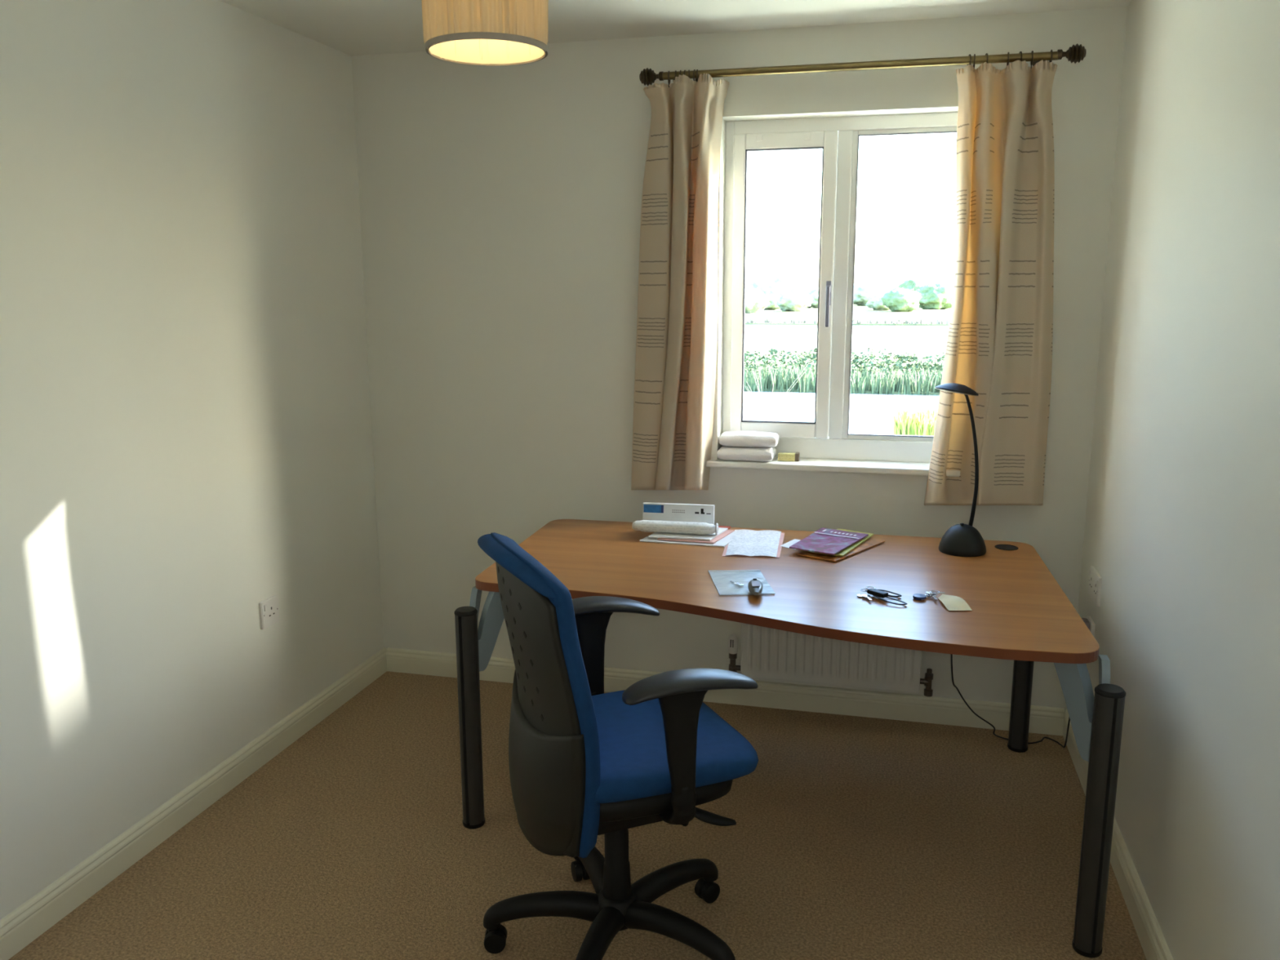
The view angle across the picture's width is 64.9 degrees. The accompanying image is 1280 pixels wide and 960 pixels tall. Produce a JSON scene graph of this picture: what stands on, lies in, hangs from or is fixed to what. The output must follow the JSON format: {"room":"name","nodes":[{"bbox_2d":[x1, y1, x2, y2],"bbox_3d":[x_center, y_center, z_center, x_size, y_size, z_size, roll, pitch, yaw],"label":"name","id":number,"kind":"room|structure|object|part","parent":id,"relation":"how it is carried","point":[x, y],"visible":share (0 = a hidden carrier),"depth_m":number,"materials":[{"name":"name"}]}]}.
{"room":"home office","nodes":[
{"label":"home office","id":0,"kind":"room"},
{"bbox_2d":[0,0,383,919],"bbox_3d":[-1.615,-0.015,2.016,0.120,2.400,4.442,2,11,14],"label":"wall","id":1,"kind":"structure","parent":0,"point":[186,444],"depth_m":2.84,"materials":[{"name":"paint"}]},
{"bbox_2d":[0,647,386,959],"bbox_3d":[-1.550,1.124,2.194,0.018,0.096,4.150,2,11,14],"label":"baseboard","id":2,"kind":"structure","parent":1,"relation":"attached to","point":[24,924],"depth_m":2.90,"materials":[{"name":"paint"}]},
{"bbox_2d":[258,595,279,629],"bbox_3d":[-1.237,0.442,3.366,0.013,0.092,0.096,2,11,14],"label":"wall socket","id":3,"kind":"object","parent":1,"relation":"attached to","point":[268,608],"visible":1,"depth_m":3.36,"materials":[{"name":"white plastic"}]},
{"bbox_2d":[8,671,1146,959],"bbox_3d":[-0.268,1.280,1.927,2.888,0.120,4.442,2,11,14],"label":"floor","id":4,"kind":"structure","parent":0,"point":[852,837],"depth_m":2.80,"materials":[{"name":"beige carpet"}]},
{"bbox_2d":[477,532,758,959],"bbox_3d":[-0.061,0.613,2.333,0.616,1.034,0.633,-4,11,-17],"label":"office chair","id":5,"kind":"object","parent":4,"relation":"on","point":[586,762],"visible":1,"depth_m":2.16,"materials":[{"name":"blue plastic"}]},
{"bbox_3d":[-0.226,1.024,2.404,0.297,0.082,0.065,-1,11,-2],"label":"leg","id":6,"kind":"part","parent":5,"relation":"part of","materials":[{"name":"black plastic"}]},
{"bbox_2d":[490,532,599,857],"bbox_3d":[-0.232,0.451,2.225,0.155,0.672,0.448,-5,12,-22],"label":"backrest cushion","id":7,"kind":"object","parent":5,"relation":"on","point":[554,751],"depth_m":2.09,"materials":[{"name":"blue fabric"}]},
{"bbox_3d":[-0.118,0.993,2.567,0.067,0.082,0.297,-5,12,-22],"label":"leg","id":8,"kind":"part","parent":5,"relation":"part of","materials":[{"name":"black plastic"}]},
{"bbox_3d":[-0.119,0.468,2.576,0.120,0.277,0.040,-5,12,-22],"label":"arm post","id":9,"kind":"part","parent":5,"relation":"part of","materials":[{"name":"black plastic"}]},
{"bbox_3d":[-0.102,1.054,2.248,0.065,0.082,0.297,3,11,16],"label":"leg","id":10,"kind":"part","parent":5,"relation":"part of","materials":[{"name":"black plastic"}]},
{"bbox_3d":[0.080,1.002,2.514,0.297,0.082,0.065,-9,14,-37],"label":"leg","id":11,"kind":"part","parent":5,"relation":"part of","materials":[{"name":"black plastic"}]},
{"bbox_2d":[591,689,758,803],"bbox_3d":[-0.016,0.608,2.347,0.496,0.067,0.480,-5,12,-22],"label":"seat cushion","id":12,"kind":"object","parent":5,"relation":"on","point":[634,766],"depth_m":2.22,"materials":[{"name":"blue fabric"}]},
{"bbox_3d":[0.088,1.040,2.316,0.297,0.082,0.065,7,13,33],"label":"leg","id":13,"kind":"part","parent":5,"relation":"part of","materials":[{"name":"black plastic"}]},
{"bbox_3d":[0.089,0.563,2.083,0.120,0.277,0.040,-5,12,-22],"label":"arm post","id":14,"kind":"part","parent":5,"relation":"part of","materials":[{"name":"black plastic"}]},
{"bbox_3d":[0.092,0.734,2.224,0.235,0.081,0.088,6,13,30],"label":"adjusting lever","id":15,"kind":"part","parent":5,"relation":"part of","materials":[{"name":"black plastic"}]},
{"bbox_2d":[453,519,1125,958],"bbox_3d":[0.385,0.626,3.052,1.740,0.733,1.154,2,11,14],"label":"desk","id":16,"kind":"object","parent":4,"relation":"on","point":[1020,613],"visible":0.88,"depth_m":2.80,"materials":[{"name":"brown wood"}]},
{"bbox_3d":[-0.493,0.691,2.916,0.063,0.640,0.063,2,11,14],"label":"leg","id":17,"kind":"part","parent":16,"relation":"part of","materials":[{"name":"black metal"}]},
{"bbox_2d":[640,532,736,546],"bbox_3d":[0.176,0.191,3.375,0.320,0.005,0.202,2,11,14],"label":"envelope","id":18,"kind":"object","parent":16,"relation":"on","point":[726,540],"visible":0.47,"depth_m":3.31,"materials":[{"name":"white paper"}]},
{"bbox_2d":[657,529,734,543],"bbox_3d":[0.190,0.184,3.381,0.230,0.004,0.192,2,11,14],"label":"envelope","id":19,"kind":"object","parent":18,"relation":"on","point":[726,532],"visible":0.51,"depth_m":3.31,"materials":[{"name":"pink paper"}]},
{"bbox_2d":[648,527,728,540],"bbox_3d":[0.165,0.176,3.388,0.238,0.006,0.173,2,11,14],"label":"envelope","id":20,"kind":"object","parent":19,"relation":"on","point":[656,535],"visible":0.47,"depth_m":3.33,"materials":[{"name":"white paper"}]},
{"bbox_2d":[631,520,718,535],"bbox_3d":[0.118,0.158,3.364,0.289,0.041,0.060,2,11,11],"label":"roll","id":21,"kind":"object","parent":20,"relation":"on","point":[645,526],"visible":1,"depth_m":3.34,"materials":[{"name":"white paper"}]},
{"bbox_2d":[642,502,714,524],"bbox_3d":[0.131,0.123,3.435,0.244,0.084,0.032,2,11,11],"label":"carton","id":22,"kind":"object","parent":20,"relation":"on","point":[651,511],"visible":0.86,"depth_m":3.42,"materials":[{"name":"white cardboard"}]},
{"bbox_2d":[694,508,711,514],"bbox_3d":[0.213,0.106,3.407,0.054,0.018,0.004,2,11,11],"label":"print","id":23,"kind":"object","parent":22,"relation":"on","point":[697,511],"depth_m":3.41},
{"bbox_2d":[718,525,730,529],"bbox_3d":[0.276,0.169,3.490,0.068,0.005,0.068,2,11,14],"label":"greeting card","id":24,"kind":"object","parent":16,"relation":"on","point":[722,526],"visible":0.24,"depth_m":3.51,"materials":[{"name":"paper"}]},
{"bbox_2d":[707,569,775,595],"bbox_3d":[0.285,0.289,2.862,0.153,0.005,0.238,-1,11,-4],"label":"plastic bag","id":25,"kind":"object","parent":16,"relation":"on","point":[721,579],"visible":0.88,"depth_m":2.87,"materials":[{"name":"plastic"}]},
{"bbox_2d":[729,581,744,586],"bbox_3d":[0.271,0.291,2.834,0.056,0.003,0.025,9,14,39],"label":"keys","id":26,"kind":"object","parent":25,"relation":"in","point":[735,583],"visible":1,"depth_m":2.83,"materials":[{"name":"silver metal"}]},
{"bbox_2d":[747,578,762,595],"bbox_3d":[0.316,0.293,2.757,0.041,0.027,0.117,0,11,0],"label":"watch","id":27,"kind":"object","parent":25,"relation":"on","point":[754,586],"visible":1,"depth_m":2.73,"materials":[{"name":"silver metal"}]},
{"bbox_3d":[0.315,0.283,2.744,0.025,0.001,0.047,0,11,0],"label":"button panel","id":28,"kind":"part","parent":27,"relation":"part of","materials":[{"name":"silver metal"}]},
{"bbox_2d":[721,533,784,557],"bbox_3d":[0.375,0.209,3.288,0.186,0.001,0.334,2,11,9],"label":"sheet","id":29,"kind":"object","parent":16,"relation":"on","point":[782,535],"visible":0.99,"depth_m":3.18,"materials":[{"name":"pink paper"}]},
{"bbox_2d":[725,529,781,557],"bbox_3d":[0.375,0.204,3.294,0.165,0.006,0.337,2,11,9],"label":"letter","id":30,"kind":"object","parent":29,"relation":"on","point":[744,542],"visible":1,"depth_m":3.28,"materials":[{"name":"white paper"}]},
{"bbox_2d":[780,538,800,549],"bbox_3d":[0.507,0.209,3.285,0.070,0.001,0.121,8,14,38],"label":"postcard","id":31,"kind":"object","parent":16,"relation":"on","point":[788,544],"visible":0.5,"depth_m":3.29,"materials":[{"name":"white paper"}]},
{"bbox_2d":[795,538,884,561],"bbox_3d":[0.645,0.217,3.226,0.140,0.005,0.323,9,14,40],"label":"magazine","id":32,"kind":"object","parent":16,"relation":"on","point":[869,543],"visible":0.46,"depth_m":3.15,"materials":[{"name":"orange paper"}]},
{"bbox_2d":[801,528,873,556],"bbox_3d":[0.651,0.201,3.270,0.140,0.005,0.326,7,13,31],"label":"magazine","id":33,"kind":"object","parent":32,"relation":"on","point":[846,551],"visible":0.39,"depth_m":3.22,"materials":[{"name":"paper"}]},
{"bbox_2d":[789,527,868,555],"bbox_3d":[0.607,0.195,3.251,0.164,0.008,0.300,7,13,32],"label":"magazine","id":34,"kind":"object","parent":33,"relation":"on","point":[824,540],"visible":1,"depth_m":3.24,"materials":[{"name":"purple paper"}]},
{"bbox_2d":[822,529,857,536],"bbox_3d":[0.662,0.175,3.337,0.119,0.001,0.027,7,13,34],"label":"print","id":35,"kind":"object","parent":34,"relation":"on","point":[824,532],"depth_m":3.34,"materials":[{"name":"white paper"}]},
{"bbox_2d":[857,586,906,604],"bbox_3d":[0.657,0.310,2.711,0.141,0.017,0.096,6,12,28],"label":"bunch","id":36,"kind":"object","parent":16,"relation":"on","point":[878,593],"visible":1,"depth_m":2.71,"materials":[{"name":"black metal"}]},
{"bbox_2d":[912,590,972,610],"bbox_3d":[0.805,0.321,2.666,0.098,0.014,0.159,-5,12,-21],"label":"keys","id":37,"kind":"object","parent":16,"relation":"on","point":[951,602],"visible":1,"depth_m":2.67,"materials":[{"name":"silver metal"}]},
{"bbox_2d":[934,382,986,556],"bbox_3d":[1.002,-0.036,3.143,0.183,0.535,0.158,2,11,14],"label":"desk lamp","id":38,"kind":"object","parent":16,"relation":"on","point":[962,540],"visible":1,"depth_m":3.13,"materials":[{"name":"black metal"}]},
{"bbox_3d":[1.029,-0.053,3.143,0.059,0.440,0.027,2,11,14],"label":"stem","id":39,"kind":"part","parent":38,"relation":"part of","materials":[{"name":"black metal"}]},
{"bbox_3d":[1.292,0.593,3.385,0.063,0.640,0.063,2,11,14],"label":"leg","id":40,"kind":"part","parent":16,"relation":"part of","materials":[{"name":"black metal"}]},
{"bbox_3d":[1.067,0.796,2.342,0.063,0.640,0.063,2,11,14],"label":"leg","id":41,"kind":"part","parent":16,"relation":"part of","materials":[{"name":"black metal"}]},
{"bbox_2d":[951,653,1070,747],"bbox_3d":[1.219,0.584,3.359,0.475,0.692,0.226,-1,11,-2],"label":"lamp cord","id":42,"kind":"object","parent":4,"relation":"on","point":[952,673],"visible":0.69,"depth_m":3.44,"materials":[{"name":"black plastic"}]},
{"bbox_2d":[219,0,1132,56],"bbox_3d":[-0.277,-1.194,1.449,2.888,0.120,4.442,2,11,14],"label":"ceiling","id":43,"kind":"structure","parent":0,"point":[351,28],"depth_m":3.18,"materials":[{"name":"white paint"}]},
{"bbox_2d":[421,0,548,66],"bbox_3d":[-0.280,-0.988,1.804,0.231,0.419,0.230,2,11,14],"label":"lampshade","id":44,"kind":"object","parent":43,"relation":"hanging from","point":[486,33],"visible":1,"depth_m":1.77,"materials":[{"name":"fabric"}]},
{"bbox_2d":[351,6,1127,712],"bbox_3d":[0.242,-0.352,3.722,2.648,2.400,0.172,2,11,14],"label":"wall","id":45,"kind":"structure","parent":0,"point":[500,206],"depth_m":3.68,"materials":[{"name":"paint"}]},
{"bbox_2d":[386,647,1064,735],"bbox_3d":[0.223,0.797,3.850,2.610,0.096,0.018,2,11,14],"label":"baseboard","id":46,"kind":"structure","parent":45,"relation":"attached to","point":[851,702],"depth_m":3.73,"materials":[{"name":"paint"}]},
{"bbox_2d":[728,622,933,697],"bbox_3d":[0.686,0.533,3.639,0.736,0.440,0.100,2,11,14],"label":"radiator","id":47,"kind":"object","parent":45,"relation":"attached to","point":[766,653],"visible":0.51,"depth_m":3.62,"materials":[{"name":"metal"}]},
{"bbox_2d":[706,457,959,476],"bbox_3d":[0.705,-0.053,3.622,0.960,0.022,0.157,2,11,14],"label":"windowsill","id":48,"kind":"structure","parent":45,"relation":"attached to","point":[804,464],"depth_m":3.58,"materials":[{"name":"paint"}]},
{"bbox_2d":[716,445,776,461],"bbox_3d":[0.389,-0.098,3.673,0.203,0.047,0.119,2,11,14],"label":"folded towel","id":49,"kind":"object","parent":48,"relation":"on","point":[725,452],"visible":0.89,"depth_m":3.63,"materials":[{"name":"white fabric"}]},
{"bbox_2d":[719,431,779,447],"bbox_3d":[0.399,-0.149,3.670,0.210,0.052,0.103,2,11,14],"label":"folded towel","id":50,"kind":"object","parent":49,"relation":"on","point":[729,438],"visible":1,"depth_m":3.63,"materials":[{"name":"white fabric"}]},
{"bbox_2d":[777,452,799,461],"bbox_3d":[0.540,-0.085,3.656,0.075,0.028,0.034,2,11,14],"label":"matchbox","id":51,"kind":"object","parent":48,"relation":"on","point":[782,456],"visible":1,"depth_m":3.64},
{"bbox_2d":[795,452,799,461],"bbox_3d":[0.570,-0.084,3.649,0.014,0.028,0.034,2,11,14],"label":"tray","id":52,"kind":"object","parent":51,"relation":"on","point":[797,455],"depth_m":3.63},
{"bbox_2d":[721,111,957,462],"bbox_3d":[0.722,-0.662,3.583,0.850,1.198,0.152,2,11,14],"label":"window","id":53,"kind":"structure","parent":45,"relation":"in","point":[828,437],"depth_m":3.58,"materials":[{"name":"white plastic"}]},
{"bbox_3d":[0.511,-0.686,3.618,0.360,1.070,0.044,2,11,14],"label":"casement sash","id":54,"kind":"part","parent":53,"relation":"part of","materials":[{"name":"white plastic"}]},
{"bbox_3d":[0.662,-0.620,3.548,0.018,0.160,0.042,2,11,14],"label":"casement handle","id":55,"kind":"part","parent":53,"relation":"part of","materials":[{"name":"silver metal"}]},
{"bbox_2d":[639,43,1086,85],"bbox_3d":[0.687,-1.339,3.268,1.405,0.058,0.114,2,11,14],"label":"pole","id":56,"kind":"object","parent":45,"relation":"attached to","point":[1077,53],"visible":0.94,"depth_m":3.22,"materials":[{"name":"gold metal"}]},
{"bbox_2d":[667,71,670,87],"bbox_3d":[0.098,-1.348,3.386,0.004,0.053,0.043,1,11,8],"label":"curtain ring","id":57,"kind":"object","parent":56,"relation":"hanging from","point":[668,80],"visible":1,"depth_m":3.37,"materials":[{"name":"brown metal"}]},
{"bbox_2d":[631,73,729,489],"bbox_3d":[0.126,-0.652,3.528,0.337,1.424,0.147,2,11,14],"label":"curtain","id":58,"kind":"object","parent":56,"relation":"hanging from","point":[676,343],"visible":1,"depth_m":3.50,"materials":[{"name":"beige fabric"}]},
{"bbox_2d":[696,69,697,82],"bbox_3d":[0.191,-1.344,3.363,0.004,0.053,0.043,1,11,4],"label":"curtain ring","id":59,"kind":"object","parent":56,"relation":"hanging from","point":[696,69],"visible":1,"depth_m":3.34,"materials":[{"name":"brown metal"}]},
{"bbox_3d":[0.681,-1.332,3.241,1.245,0.028,0.025,2,11,14],"label":"rod","id":60,"kind":"part","parent":56,"relation":"part of","materials":[{"name":"gold metal"}]},
{"bbox_2d":[973,53,975,68],"bbox_3d":[1.047,-1.307,3.154,0.004,0.053,0.043,3,11,15],"label":"curtain ring","id":61,"kind":"object","parent":56,"relation":"hanging from","point":[974,54],"visible":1,"depth_m":3.13,"materials":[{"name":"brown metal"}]},
{"bbox_2d":[924,60,1057,505],"bbox_3d":[1.152,-0.595,3.268,0.383,1.426,0.126,4,12,21],"label":"curtain","id":62,"kind":"object","parent":56,"relation":"hanging from","point":[999,344],"visible":0.96,"depth_m":3.26,"materials":[{"name":"beige fabric"}]},
{"bbox_2d":[1006,52,1009,66],"bbox_3d":[1.144,-1.303,3.130,0.004,0.053,0.043,3,11,16],"label":"curtain ring","id":63,"kind":"object","parent":56,"relation":"hanging from","point":[1007,63],"visible":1,"depth_m":3.11,"materials":[{"name":"brown metal"}]},
{"bbox_2d":[1030,50,1033,68],"bbox_3d":[1.212,-1.300,3.113,0.004,0.053,0.043,3,11,15],"label":"curtain ring","id":64,"kind":"object","parent":56,"relation":"hanging from","point":[1032,52],"visible":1,"depth_m":3.10,"materials":[{"name":"brown metal"}]},
{"bbox_2d":[1048,49,1053,62],"bbox_3d":[1.266,-1.298,3.100,0.004,0.053,0.043,3,11,14],"label":"curtain ring","id":65,"kind":"object","parent":56,"relation":"hanging from","point":[1051,60],"visible":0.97,"depth_m":3.08,"materials":[{"name":"brown metal"}]},
{"bbox_2d":[1077,0,1279,959],"bbox_3d":[1.071,0.102,1.360,0.120,2.400,4.442,2,11,14],"label":"wall","id":66,"kind":"structure","parent":0,"point":[1182,530],"depth_m":2.22,"materials":[{"name":"paint"}]},
{"bbox_2d":[1086,615,1095,636],"bbox_3d":[1.444,0.492,3.230,0.010,0.090,0.090,2,11,14],"label":"wall socket","id":67,"kind":"object","parent":66,"relation":"attached to","point":[1092,625],"visible":0.27,"depth_m":3.19,"materials":[{"name":"white plastic"}]},
{"bbox_2d":[1081,617,1089,630],"bbox_3d":[1.418,0.474,3.233,0.042,0.055,0.054,2,11,14],"label":"plug","id":68,"kind":"object","parent":67,"relation":"attached to","point":[1085,620],"visible":0.24,"depth_m":3.21,"materials":[{"name":"plastic"}]},
{"bbox_2d":[1088,565,1102,606],"bbox_3d":[1.439,0.336,3.188,0.013,0.092,0.148,2,11,14],"label":"wall socket","id":69,"kind":"object","parent":66,"relation":"attached to","point":[1095,579],"visible":1,"depth_m":3.16,"materials":[{"name":"white plastic"}]},
{"bbox_2d":[1062,709,1173,959],"bbox_3d":[1.002,1.235,1.571,0.018,0.096,4.150,2,11,14],"label":"baseboard","id":70,"kind":"structure","parent":66,"relation":"attached to","point":[1153,944],"depth_m":2.54,"materials":[{"name":"paint"}]},
{"label":"outside","id":71,"kind":"structure","parent":0,"visible":0},
{"bbox_2d":[744,324,949,354],"bbox_3d":[19.539,-12.196,86.193,600.000,0.300,49.000,2,11,14],"label":"field","id":72,"kind":"structure","parent":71,"point":[927,340],"depth_m":82.16,"materials":[{"name":"liquid"}]},
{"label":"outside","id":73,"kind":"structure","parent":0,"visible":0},
{"bbox_2d":[742,391,939,434],"bbox_3d":[6.657,-2.261,35.227,600.000,0.300,14.000,2,11,14],"label":"ground","id":74,"kind":"structure","parent":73,"point":[868,413],"depth_m":36.21,"materials":[{"name":"liquid"}]},
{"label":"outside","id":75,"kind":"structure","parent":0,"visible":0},
{"bbox_2d":[744,292,951,325],"bbox_3d":[84.310,-62.145,342.457,600.000,0.300,491.000,2,11,14],"label":"meadow","id":76,"kind":"structure","parent":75,"point":[862,313],"depth_m":135.32,"materials":[{"name":"green plant"}]},
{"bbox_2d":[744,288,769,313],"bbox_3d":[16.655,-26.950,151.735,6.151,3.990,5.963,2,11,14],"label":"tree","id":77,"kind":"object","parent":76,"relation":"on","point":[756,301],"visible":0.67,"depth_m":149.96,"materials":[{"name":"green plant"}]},
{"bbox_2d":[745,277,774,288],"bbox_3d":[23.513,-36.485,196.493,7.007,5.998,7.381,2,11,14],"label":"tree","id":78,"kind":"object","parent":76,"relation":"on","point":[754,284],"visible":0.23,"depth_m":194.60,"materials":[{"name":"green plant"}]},
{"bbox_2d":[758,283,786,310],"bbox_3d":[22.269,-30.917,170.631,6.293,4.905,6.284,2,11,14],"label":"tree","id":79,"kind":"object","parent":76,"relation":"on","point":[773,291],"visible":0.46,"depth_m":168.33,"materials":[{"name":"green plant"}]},
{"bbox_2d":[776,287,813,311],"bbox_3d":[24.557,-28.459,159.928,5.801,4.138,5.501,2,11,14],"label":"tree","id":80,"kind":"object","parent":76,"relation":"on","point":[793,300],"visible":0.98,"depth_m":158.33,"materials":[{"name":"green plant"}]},
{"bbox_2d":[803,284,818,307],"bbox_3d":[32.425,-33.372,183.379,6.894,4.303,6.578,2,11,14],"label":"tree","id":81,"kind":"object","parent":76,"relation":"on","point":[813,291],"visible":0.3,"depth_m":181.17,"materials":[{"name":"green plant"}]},
{"bbox_2d":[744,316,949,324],"bbox_3d":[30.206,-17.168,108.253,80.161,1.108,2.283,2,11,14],"label":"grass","id":82,"kind":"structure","parent":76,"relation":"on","point":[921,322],"depth_m":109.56,"materials":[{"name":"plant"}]},
{"bbox_2d":[853,281,883,306],"bbox_3d":[44.965,-37.189,201.471,8.259,4.930,7.868,2,11,14],"label":"tree","id":83,"kind":"object","parent":76,"relation":"on","point":[862,290],"visible":0.54,"depth_m":198.78,"materials":[{"name":"green plant"}]},
{"bbox_2d":[865,293,889,310],"bbox_3d":[39.493,-29.015,164.526,5.272,3.221,5.507,2,11,14],"label":"tree","id":84,"kind":"object","parent":76,"relation":"on","point":[875,302],"visible":0.51,"depth_m":163.03,"materials":[{"name":"green plant"}]},
{"bbox_2d":[880,287,921,311],"bbox_3d":[40.514,-27.845,156.069,6.208,3.900,6.073,2,11,14],"label":"tree","id":85,"kind":"object","parent":76,"relation":"on","point":[898,300],"visible":0.96,"depth_m":154.17,"materials":[{"name":"green plant"}]},
{"bbox_2d":[897,277,934,307],"bbox_3d":[50.534,-34.086,183.890,8.869,5.710,8.847,2,11,14],"label":"tree","id":86,"kind":"object","parent":76,"relation":"on","point":[914,285],"visible":0.31,"depth_m":180.99,"materials":[{"name":"green plant"}]},
{"bbox_2d":[916,282,953,309],"bbox_3d":[50.041,-30.939,169.813,7.384,4.714,7.482,2,11,14],"label":"tree","id":87,"kind":"object","parent":76,"relation":"on","point":[939,295],"visible":0.9,"depth_m":167.84,"materials":[{"name":"green plant"}]},
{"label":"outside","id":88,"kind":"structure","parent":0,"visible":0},
{"bbox_2d":[743,351,945,395],"bbox_3d":[11.015,-5.691,52.456,600.000,0.300,23.800,2,11,14],"label":"meadow","id":89,"kind":"structure","parent":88,"point":[921,355],"depth_m":56.20,"materials":[{"name":"green plant"}]},
{"bbox_2d":[743,362,942,395],"bbox_3d":[10.299,-4.217,41.309,32.261,1.244,2.612,2,11,14],"label":"plants","id":90,"kind":"object","parent":89,"relation":"on","point":[892,384],"visible":0.16,"depth_m":41.33,"materials":[{"name":"green plant"}]},
{"bbox_2d":[743,346,944,379],"bbox_3d":[11.296,-5.227,45.237,32.178,1.475,5.420,2,11,14],"label":"bushes","id":91,"kind":"object","parent":89,"relation":"on","point":[776,361],"visible":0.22,"depth_m":44.92,"materials":[{"name":"green plant"}]},
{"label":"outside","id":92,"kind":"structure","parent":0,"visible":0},
{"bbox_3d":[2.154,1.102,17.391,600.000,0.300,25.400,2,11,14],"label":"bank","id":93,"kind":"object","parent":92,"visible":0},
{"bbox_2d":[745,364,808,421],"bbox_3d":[3.941,-2.363,29.077,1.858,2.103,0.492,4,12,21],"label":"bare shrub","id":94,"kind":"object","parent":93,"relation":"on","point":[760,398],"visible":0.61,"depth_m":29.28,"materials":[{"name":"white plant"}]},
{"bbox_2d":[890,404,937,435],"bbox_3d":[8.596,-1.501,27.765,3.304,1.065,1.865,2,11,14],"label":"grass","id":95,"kind":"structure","parent":93,"relation":"on","point":[920,424],"depth_m":27.50,"materials":[{"name":"plant"}]}
]}

